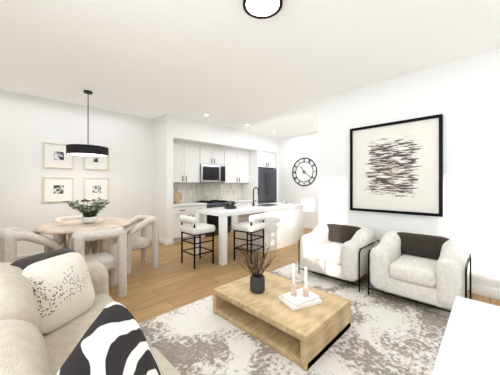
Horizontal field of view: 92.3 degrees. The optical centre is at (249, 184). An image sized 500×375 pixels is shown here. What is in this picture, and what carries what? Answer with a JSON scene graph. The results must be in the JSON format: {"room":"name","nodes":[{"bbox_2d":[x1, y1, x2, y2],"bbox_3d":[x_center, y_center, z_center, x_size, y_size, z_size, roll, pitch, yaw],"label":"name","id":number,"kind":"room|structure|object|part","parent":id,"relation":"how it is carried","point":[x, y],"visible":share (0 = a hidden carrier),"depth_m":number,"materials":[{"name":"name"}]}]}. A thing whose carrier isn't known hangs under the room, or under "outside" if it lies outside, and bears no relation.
{"room":"dining room and living room","nodes":[
{"label":"dining room and living room","id":0,"kind":"room"},
{"bbox_2d":[0,89,216,256],"bbox_3d":[-2.012,-0.120,5.710,7.130,2.740,0.180,0,0,-45],"label":"wall","id":1,"kind":"structure","parent":0,"point":[29,125],"depth_m":4.30,"materials":[{"name":"white paint"}]},
{"bbox_3d":[-3.376,-0.515,4.238,0.420,0.440,0.028,0,0,-45],"label":"picture frame","id":2,"kind":"part","parent":1,"relation":"part of","materials":[{"name":"white paper"}]},
{"bbox_3d":[-3.376,0.080,4.238,0.420,0.440,0.028,0,0,-45],"label":"picture frame","id":3,"kind":"part","parent":1,"relation":"part of","materials":[{"name":"white paper"}]},
{"bbox_3d":[-2.966,-0.515,4.649,0.420,0.440,0.028,0,0,-45],"label":"picture frame","id":4,"kind":"part","parent":1,"relation":"part of","materials":[{"name":"white paper"}]},
{"bbox_3d":[-2.966,0.080,4.649,0.420,0.440,0.028,0,0,-45],"label":"picture frame","id":5,"kind":"part","parent":1,"relation":"part of","materials":[{"name":"white paper"}]},
{"bbox_2d":[153,113,172,239],"bbox_3d":[-1.909,-0.120,5.268,0.150,2.740,0.650,0,0,-45],"label":"wall","id":6,"kind":"structure","parent":0,"point":[163,169],"depth_m":5.09,"materials":[{"name":"white paint"}]},
{"bbox_2d":[159,237,166,244],"bbox_3d":[-1.957,1.195,5.200,0.014,0.110,0.650,0,0,-45],"label":"baseboard","id":7,"kind":"object","parent":6,"relation":"attached to","point":[163,241],"visible":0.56,"depth_m":5.07,"materials":[{"name":"white"}]},
{"bbox_2d":[167,239,173,244],"bbox_3d":[-1.674,1.195,5.033,0.150,0.110,0.014,0,0,-45],"label":"baseboard","id":8,"kind":"object","parent":6,"relation":"attached to","point":[170,241],"visible":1,"depth_m":5.03,"materials":[{"name":"white"}]},
{"bbox_2d":[173,141,188,184],"bbox_3d":[-1.789,-0.533,5.610,0.490,0.945,0.325,0,0,-45],"label":"upper cabinet","id":9,"kind":"object","parent":6,"relation":"attached to","point":[180,149],"depth_m":5.59,"materials":[{"name":"white wood"}]},
{"bbox_2d":[201,161,220,180],"bbox_3d":[-1.113,-0.327,6.226,0.570,0.513,0.410,0,0,-45],"label":"microwave","id":10,"kind":"object","parent":0,"relation":"attached to","point":[210,170],"depth_m":6.11,"materials":[{"name":"silver"}]},
{"bbox_2d":[213,161,228,184],"bbox_3d":[-0.850,-0.327,6.490,0.205,0.513,0.410,0,0,-45],"label":"upper cabinet","id":11,"kind":"object","parent":0,"relation":"attached to","point":[227,170],"depth_m":6.51,"materials":[{"name":"white wood"}]},
{"bbox_2d":[173,115,276,152],"bbox_3d":[-0.626,-1.250,6.551,3.480,0.480,0.650,0,0,-45],"label":"wall","id":12,"kind":"structure","parent":0,"point":[188,130],"depth_m":5.98,"materials":[{"name":"white paint"}]},
{"bbox_2d":[189,143,200,184],"bbox_3d":[-1.525,-0.533,5.874,0.490,0.945,0.325,0,0,-45],"label":"upper cabinet","id":13,"kind":"object","parent":12,"relation":"attached to","point":[194,149],"depth_m":5.85,"materials":[{"name":"white wood"}]},
{"bbox_2d":[201,145,216,160],"bbox_3d":[-1.192,-0.765,6.208,0.443,0.480,0.325,0,0,-45],"label":"upper cabinet","id":14,"kind":"object","parent":12,"relation":"attached to","point":[208,153],"depth_m":6.12,"materials":[{"name":"white wood"}]},
{"bbox_2d":[217,147,224,160],"bbox_3d":[-0.960,-0.765,6.439,0.443,0.480,0.325,0,0,-45],"label":"upper cabinet","id":15,"kind":"object","parent":12,"relation":"attached to","point":[220,151],"depth_m":6.40,"materials":[{"name":"white wood"}]},
{"bbox_2d":[217,149,240,184],"bbox_3d":[-0.611,-0.533,6.788,0.536,0.945,0.325,0,0,-45],"label":"upper cabinet","id":16,"kind":"object","parent":12,"relation":"attached to","point":[233,156],"depth_m":6.75,"materials":[{"name":"white wood"}]},
{"bbox_2d":[241,150,248,184],"bbox_3d":[-0.314,-0.533,7.085,0.536,0.945,0.325,0,0,-45],"label":"upper cabinet","id":17,"kind":"object","parent":12,"relation":"attached to","point":[244,154],"depth_m":7.02,"materials":[{"name":"white wood"}]},
{"bbox_2d":[0,0,499,137],"bbox_3d":[0.647,-1.540,3.051,7.130,0.100,7.700,0,0,-45],"label":"ceiling","id":18,"kind":"structure","parent":0,"point":[235,65],"depth_m":2.66,"materials":[{"name":"white paint"}]},
{"bbox_2d":[66,90,107,157],"bbox_3d":[-2.581,-0.980,3.825,0.560,1.019,0.560,0,0,-45],"label":"pendant lamp","id":19,"kind":"object","parent":18,"relation":"hanging from","point":[84,150],"visible":1,"depth_m":3.67,"materials":[{"name":"black metal"}]},
{"bbox_2d":[243,0,282,18],"bbox_3d":[0.099,-1.446,1.881,0.312,0.087,0.312,0,0,-45],"label":"flush ceiling light","id":20,"kind":"object","parent":18,"relation":"attached to","point":[261,9],"visible":1,"depth_m":1.91,"materials":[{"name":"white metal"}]},
{"bbox_2d":[273,138,277,201],"bbox_3d":[0.640,-0.120,7.817,0.100,2.740,0.650,0,0,-45],"label":"wall","id":21,"kind":"structure","parent":0,"point":[276,160],"depth_m":7.59,"materials":[{"name":"white paint"}]},
{"bbox_2d":[278,131,318,225],"bbox_3d":[1.718,-0.120,6.915,0.150,2.740,3.450,0,0,-45],"label":"wall","id":22,"kind":"structure","parent":0,"point":[293,149],"depth_m":7.02,"materials":[{"name":"white paint"}]},
{"bbox_2d":[292,158,316,185],"bbox_3d":[1.564,-0.380,6.938,0.826,0.826,0.026,0,0,45],"label":"wall clock","id":23,"kind":"object","parent":22,"relation":"attached to","point":[305,171],"visible":0.94,"depth_m":6.91,"materials":[{"name":"black metal"}]},
{"bbox_2d":[304,224,316,229],"bbox_3d":[1.842,1.195,6.676,0.014,0.110,2.636,0,0,-45],"label":"baseboard","id":24,"kind":"structure","parent":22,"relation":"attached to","point":[309,227],"depth_m":6.82,"materials":[{"name":"white wood"}]},
{"bbox_2d":[109,228,499,323],"bbox_3d":[0.647,1.300,3.051,7.130,0.100,7.700,0,0,-45],"label":"floor","id":25,"kind":"structure","parent":0,"point":[171,282],"depth_m":3.35,"materials":[{"name":"brown wood"}]},
{"bbox_2d":[0,227,63,262],"bbox_3d":[-2.495,0.867,2.740,0.504,0.767,0.499,0,0,37],"label":"dining chair","id":26,"kind":"object","parent":25,"relation":"on","point":[10,237],"visible":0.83,"depth_m":2.56,"materials":[{"name":"fabric"}]},
{"bbox_2d":[53,215,98,254],"bbox_3d":[-2.627,0.867,3.627,0.499,0.767,0.504,0,0,43],"label":"dining chair","id":27,"kind":"object","parent":25,"relation":"on","point":[93,247],"visible":0.31,"depth_m":3.59,"materials":[{"name":"fabric"}]},
{"bbox_2d":[34,218,131,274],"bbox_3d":[-2.157,0.877,3.189,1.060,0.745,1.060,0,0,-45],"label":"dining table","id":28,"kind":"object","parent":25,"relation":"on","point":[69,227],"visible":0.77,"depth_m":3.07,"materials":[{"name":"brown wood"}]},
{"bbox_2d":[65,198,108,222],"bbox_3d":[-2.164,0.336,3.178,0.544,0.335,0.567,0,0,-45],"label":"potted plant","id":29,"kind":"object","parent":28,"relation":"on","point":[88,214],"visible":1,"depth_m":3.13,"materials":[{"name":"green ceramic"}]},
{"bbox_2d":[0,248,180,374],"bbox_3d":[-0.573,0.799,0.608,1.090,0.842,3.170,0,0,-45],"label":"sofa","id":30,"kind":"object","parent":25,"relation":"on","point":[62,312],"visible":1,"depth_m":1.03,"materials":[{"name":"fabric"}]},
{"bbox_2d":[68,226,126,296],"bbox_3d":[-1.732,0.867,2.734,0.504,0.767,0.499,0,0,-43],"label":"dining chair","id":31,"kind":"object","parent":25,"relation":"on","point":[113,261],"visible":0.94,"depth_m":2.68,"materials":[{"name":"fabric"}]},
{"bbox_2d":[123,215,158,274],"bbox_3d":[-1.725,0.867,3.651,0.504,0.767,0.499,0,0,43],"label":"dining chair","id":32,"kind":"object","parent":25,"relation":"on","point":[142,242],"visible":0.77,"depth_m":3.61,"materials":[{"name":"fabric"}]},
{"bbox_2d":[173,205,192,242],"bbox_3d":[-1.687,0.860,5.507,0.490,0.781,0.615,0,0,-45],"label":"base cabinet","id":33,"kind":"object","parent":25,"relation":"on","point":[187,210],"depth_m":5.23,"materials":[{"name":"white wood"}]},
{"bbox_2d":[173,201,208,208],"bbox_3d":[-1.548,0.450,5.633,0.864,0.039,0.635,0,0,-45],"label":"countertop","id":34,"kind":"structure","parent":33,"relation":"on","point":[175,203],"depth_m":5.67,"materials":[{"name":"white stone"}]},
{"bbox_2d":[179,215,214,268],"bbox_3d":[-0.844,0.865,3.823,0.438,0.770,0.430,0,0,-45],"label":"bar stool","id":35,"kind":"object","parent":25,"relation":"on","point":[193,227],"visible":1,"depth_m":3.73,"materials":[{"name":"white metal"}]},
{"bbox_2d":[193,205,204,238],"bbox_3d":[-1.422,0.860,5.772,0.490,0.781,0.615,0,0,-45],"label":"base cabinet","id":36,"kind":"object","parent":25,"relation":"on","point":[195,207],"depth_m":5.55,"materials":[{"name":"white wood"}]},
{"bbox_2d":[205,201,232,235],"bbox_3d":[-0.968,0.843,6.216,0.896,0.816,0.610,0,0,-45],"label":"stove","id":37,"kind":"object","parent":25,"relation":"on","point":[209,219],"depth_m":5.94,"materials":[{"name":"black metal"}]},
{"bbox_2d":[233,201,248,231],"bbox_3d":[-0.508,0.860,6.687,0.539,0.781,0.615,0,0,-45],"label":"base cabinet","id":38,"kind":"object","parent":25,"relation":"on","point":[235,203],"depth_m":6.41,"materials":[{"name":"white wood"}]},
{"bbox_2d":[232,213,265,263],"bbox_3d":[-0.007,0.865,4.033,0.437,0.770,0.430,0,0,35],"label":"bar stool","id":39,"kind":"object","parent":25,"relation":"on","point":[251,225],"visible":1,"depth_m":3.91,"materials":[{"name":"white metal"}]},
{"bbox_2d":[196,187,303,265],"bbox_3d":[0.120,0.647,4.787,2.300,1.206,0.760,0,0,-45],"label":"kitchen island","id":40,"kind":"object","parent":25,"relation":"on","point":[284,225],"depth_m":4.60,"materials":[{"name":"white wood"}]},
{"bbox_3d":[-0.372,0.354,4.351,0.252,0.141,0.279,0,0,-45],"label":"island greens","id":41,"kind":"part","parent":40,"relation":"part of","materials":[{"name":"green plant"}]},
{"bbox_2d":[242,150,276,203],"bbox_3d":[0.320,0.122,7.444,0.860,2.255,0.716,0,0,-45],"label":"tall cabinet","id":42,"kind":"object","parent":25,"relation":"on","point":[263,176],"visible":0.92,"depth_m":7.16,"materials":[{"name":"white wood"}]},
{"bbox_2d":[138,262,450,374],"bbox_3d":[0.894,1.245,1.722,2.860,0.010,3.270,0,0,-45],"label":"rug","id":43,"kind":"object","parent":25,"relation":"on","point":[385,334],"visible":0.42,"depth_m":1.91,"materials":[{"name":"white carpet"}]},
{"bbox_2d":[213,271,350,370],"bbox_3d":[0.262,1.122,2.213,0.720,0.234,1.040,0,0,-45],"label":"coffee table","id":44,"kind":"object","parent":43,"relation":"on","point":[306,338],"visible":0.9,"depth_m":1.95,"materials":[{"name":"brown wood"}]},
{"bbox_2d":[240,244,273,293],"bbox_3d":[0.058,0.795,2.287,0.363,0.418,0.338,0,0,-45],"label":"vase","id":45,"kind":"object","parent":44,"relation":"on","point":[257,282],"visible":1,"depth_m":2.24,"materials":[{"name":"grey ceramic"}]},
{"bbox_2d":[279,288,321,310],"bbox_3d":[0.431,0.978,2.072,0.300,0.052,0.235,0,0,-25],"label":"books","id":46,"kind":"object","parent":44,"relation":"on","point":[297,302],"visible":0.85,"depth_m":2.01,"materials":[{"name":"white paper"}]},
{"bbox_2d":[290,263,296,295],"bbox_3d":[0.378,0.812,2.075,0.060,0.278,0.059,0,0,-45],"label":"candlestick","id":47,"kind":"object","parent":46,"relation":"on","point":[293,289],"visible":1,"depth_m":2.06,"materials":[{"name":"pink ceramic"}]},
{"bbox_2d":[302,267,308,296],"bbox_3d":[0.481,0.825,2.065,0.060,0.253,0.059,0,0,-45],"label":"candlestick","id":48,"kind":"object","parent":46,"relation":"on","point":[305,291],"visible":1,"depth_m":2.06,"materials":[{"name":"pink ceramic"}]},
{"bbox_2d":[299,223,379,291],"bbox_3d":[1.230,0.909,3.323,0.820,0.682,0.834,0,0,-45],"label":"armchair","id":49,"kind":"object","parent":25,"relation":"on","point":[339,250],"visible":0.98,"depth_m":3.09,"materials":[{"name":"fabric"}]},
{"bbox_2d":[368,231,470,312],"bbox_3d":[1.881,0.909,2.673,0.820,0.682,0.834,0,0,-45],"label":"armchair","id":50,"kind":"object","parent":25,"relation":"on","point":[431,269],"visible":0.94,"depth_m":2.48,"materials":[{"name":"fabric"}]},
{"bbox_2d":[432,296,499,374],"bbox_3d":[1.255,0.875,0.308,0.650,0.750,1.560,0,0,-45],"label":"console desk","id":51,"kind":"object","parent":25,"relation":"on","point":[470,344],"visible":1,"depth_m":0.77,"materials":[{"name":"white stone"}]},
{"bbox_2d":[319,49,499,299],"bbox_3d":[2.722,-0.120,2.696,0.198,2.740,4.264,0,0,-45],"label":"wall","id":52,"kind":"structure","parent":0,"point":[462,96],"depth_m":3.08,"materials":[{"name":"white paint"}]},
{"bbox_3d":[1.965,-0.240,3.344,1.130,1.260,0.045,0,0,45],"label":"framed artwork","id":53,"kind":"part","parent":52,"relation":"part of"}
]}

